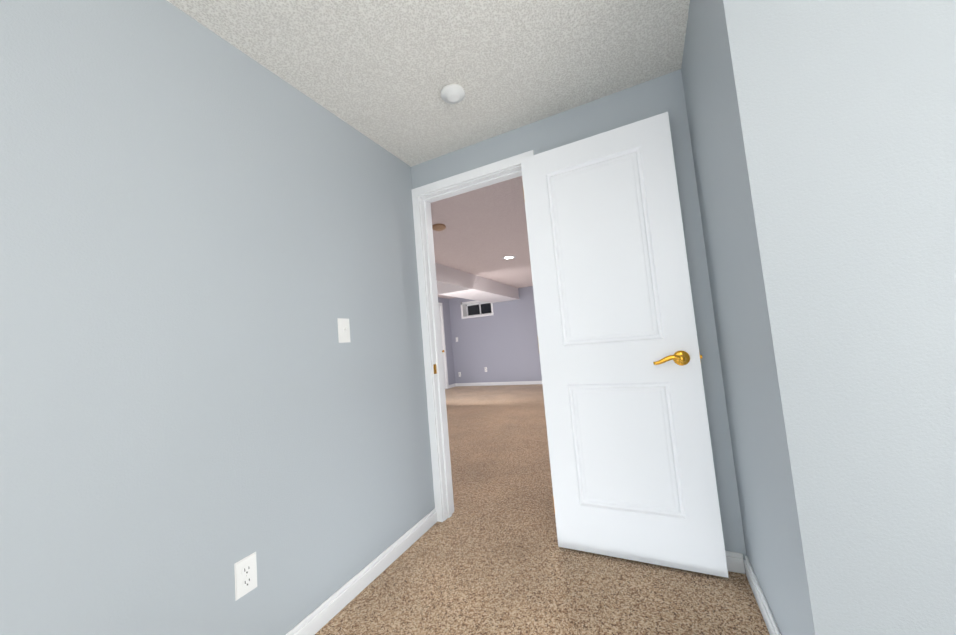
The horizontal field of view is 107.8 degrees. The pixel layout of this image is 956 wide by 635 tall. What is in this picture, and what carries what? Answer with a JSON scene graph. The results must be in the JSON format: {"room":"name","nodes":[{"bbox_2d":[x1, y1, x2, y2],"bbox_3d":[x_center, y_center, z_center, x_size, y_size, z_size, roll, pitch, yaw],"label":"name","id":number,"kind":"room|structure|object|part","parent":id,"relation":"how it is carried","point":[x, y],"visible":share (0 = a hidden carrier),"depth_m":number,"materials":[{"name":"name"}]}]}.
{"room":"empty bedroom","nodes":[
{"label":"empty bedroom","id":0,"kind":"room"},
{"bbox_2d":[0,0,434,634],"bbox_3d":[-1.403,0.070,0.198,0.115,2.267,4.817,-7,-5,26],"label":"wall","id":1,"kind":"structure","parent":0,"point":[206,238],"depth_m":1.09,"materials":[{"name":"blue paint"}]},
{"bbox_2d":[234,552,256,600],"bbox_3d":[-0.773,0.863,1.165,0.007,0.115,0.070,-7,-5,26],"label":"electrical outlet","id":2,"kind":"object","parent":1,"relation":"attached to","point":[245,571],"visible":1,"depth_m":1.16,"materials":[{"name":"white plastic"}]},
{"bbox_2d":[337,318,350,342],"bbox_3d":[-0.629,0.061,1.651,0.017,0.115,0.070,-7,-5,26],"label":"light switch","id":3,"kind":"object","parent":1,"relation":"attached to","point":[343,330],"visible":1,"depth_m":1.65,"materials":[{"name":"white plastic"}]},
{"bbox_2d":[286,508,436,634],"bbox_3d":[-1.256,1.149,0.085,0.014,0.080,4.570,-7,-5,26],"label":"baseboard","id":4,"kind":"structure","parent":1,"relation":"attached to","point":[316,620],"depth_m":1.57,"materials":[{"name":"white paint"}]},
{"bbox_2d":[167,0,689,298],"bbox_3d":[-0.392,-0.992,3.211,7.720,0.100,11.070,-7,-5,26],"label":"ceiling","id":5,"kind":"structure","parent":0,"point":[382,73],"depth_m":1.51,"materials":[{"name":"white paint"}]},
{"bbox_2d":[432,224,445,230],"bbox_3d":[-0.392,-0.898,3.502,0.140,0.045,0.140,-7,-5,26],"label":"smoke detector","id":6,"kind":"object","parent":5,"relation":"attached to","point":[438,227],"visible":0.94,"depth_m":3.46,"materials":[{"name":"beige plastic"}]},
{"bbox_2d":[441,84,464,103],"bbox_3d":[-0.119,-1.059,1.660,0.116,0.034,0.116,-7,-5,26],"label":"smoke detector","id":7,"kind":"object","parent":5,"relation":"attached to","point":[452,93],"visible":1,"depth_m":1.64,"materials":[{"name":"white plastic"}]},
{"bbox_2d":[435,263,518,302],"bbox_3d":[-0.628,-0.603,5.773,0.700,0.267,5.848,-7,-5,26],"label":"soffit","id":8,"kind":"structure","parent":5,"relation":"attached to","point":[452,282],"depth_m":6.31,"materials":[{"name":"white paint"}]},
{"bbox_2d":[438,297,454,384],"bbox_3d":[-2.025,0.564,6.353,0.115,2.267,5.963,-7,-5,26],"label":"wall","id":9,"kind":"structure","parent":0,"point":[448,340],"depth_m":8.85,"materials":[{"name":"paint"}]},
{"bbox_2d":[439,306,445,388],"bbox_3d":[-1.023,0.722,8.277,0.103,2.033,0.776,-7,-5,26],"label":"door","id":10,"kind":"structure","parent":9,"relation":"in","point":[442,347],"depth_m":8.60,"materials":[{"name":"white paint"}]},
{"bbox_2d":[438,303,448,388],"bbox_3d":[-1.063,0.689,8.297,0.131,2.132,0.904,-7,-5,26],"label":"door frame","id":11,"kind":"structure","parent":9,"relation":"attached to","point":[444,345],"depth_m":8.64,"materials":[{"name":"white paint"}]},
{"bbox_2d":[449,286,541,382],"bbox_3d":[2.017,0.327,7.878,7.715,2.267,0.300,-7,-5,26],"label":"wall","id":12,"kind":"structure","parent":0,"point":[501,344],"depth_m":8.44,"materials":[{"name":"paint"}]},
{"bbox_2d":[460,301,493,318],"bbox_3d":[0.017,-0.215,8.827,0.890,0.420,0.252,-7,-5,26],"label":"window","id":13,"kind":"structure","parent":12,"relation":"in","point":[471,309],"depth_m":8.90,"materials":[{"name":"white paint"}]},
{"bbox_2d":[455,381,541,385],"bbox_3d":[1.600,1.463,7.872,4.870,0.080,0.014,-7,-5,26],"label":"baseboard","id":14,"kind":"structure","parent":12,"relation":"attached to","point":[501,383],"depth_m":8.39,"materials":[{"name":"white paint"}]},
{"bbox_2d":[315,384,769,634],"bbox_3d":[-0.130,1.330,2.969,7.900,0.060,11.150,-7,-5,26],"label":"floor","id":15,"kind":"structure","parent":0,"point":[489,556],"depth_m":1.57,"materials":[{"name":"carpet"}]},
{"bbox_2d":[411,69,745,566],"bbox_3d":[0.385,0.042,1.944,1.585,2.267,0.115,-7,-5,26],"label":"wall","id":16,"kind":"structure","parent":0,"point":[650,98],"depth_m":1.64,"materials":[{"name":"blue paint"}]},
{"bbox_2d":[411,150,533,521],"bbox_3d":[0.052,0.163,2.103,0.839,2.106,0.147,-7,-5,26],"label":"door frame","id":17,"kind":"structure","parent":16,"relation":"attached to","point":[424,197],"depth_m":2.21,"materials":[{"name":"white paint"}]},
{"bbox_2d":[521,112,728,577],"bbox_3d":[0.639,0.108,1.680,0.711,2.030,0.133,-7,-5,26],"label":"door","id":18,"kind":"structure","parent":16,"relation":"in","point":[631,458],"depth_m":1.65,"materials":[{"name":"white paint"}]},
{"bbox_3d":[0.850,0.182,1.531,0.146,0.066,0.058,-7,-5,26],"label":"handle","id":19,"kind":"part","parent":18,"relation":"part of","materials":[{"name":"gold metal"}]},
{"bbox_2d":[725,551,744,573],"bbox_3d":[0.808,1.084,1.635,0.717,0.080,0.014,-7,-5,26],"label":"baseboard","id":20,"kind":"structure","parent":16,"relation":"attached to","point":[735,561],"depth_m":1.49,"materials":[{"name":"white paint"}]},
{"bbox_2d":[681,0,955,634],"bbox_3d":[1.782,-0.157,0.843,1.950,2.267,0.883,-7,-5,26],"label":"wall","id":21,"kind":"structure","parent":0,"point":[823,137],"depth_m":0.81,"materials":[{"name":"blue paint"}]},
{"bbox_2d":[744,556,780,634],"bbox_3d":[0.968,1.034,1.132,0.014,0.080,0.754,-7,-5,26],"label":"baseboard","id":22,"kind":"structure","parent":21,"relation":"attached to","point":[768,618],"depth_m":1.26,"materials":[{"name":"white paint"}]}
]}

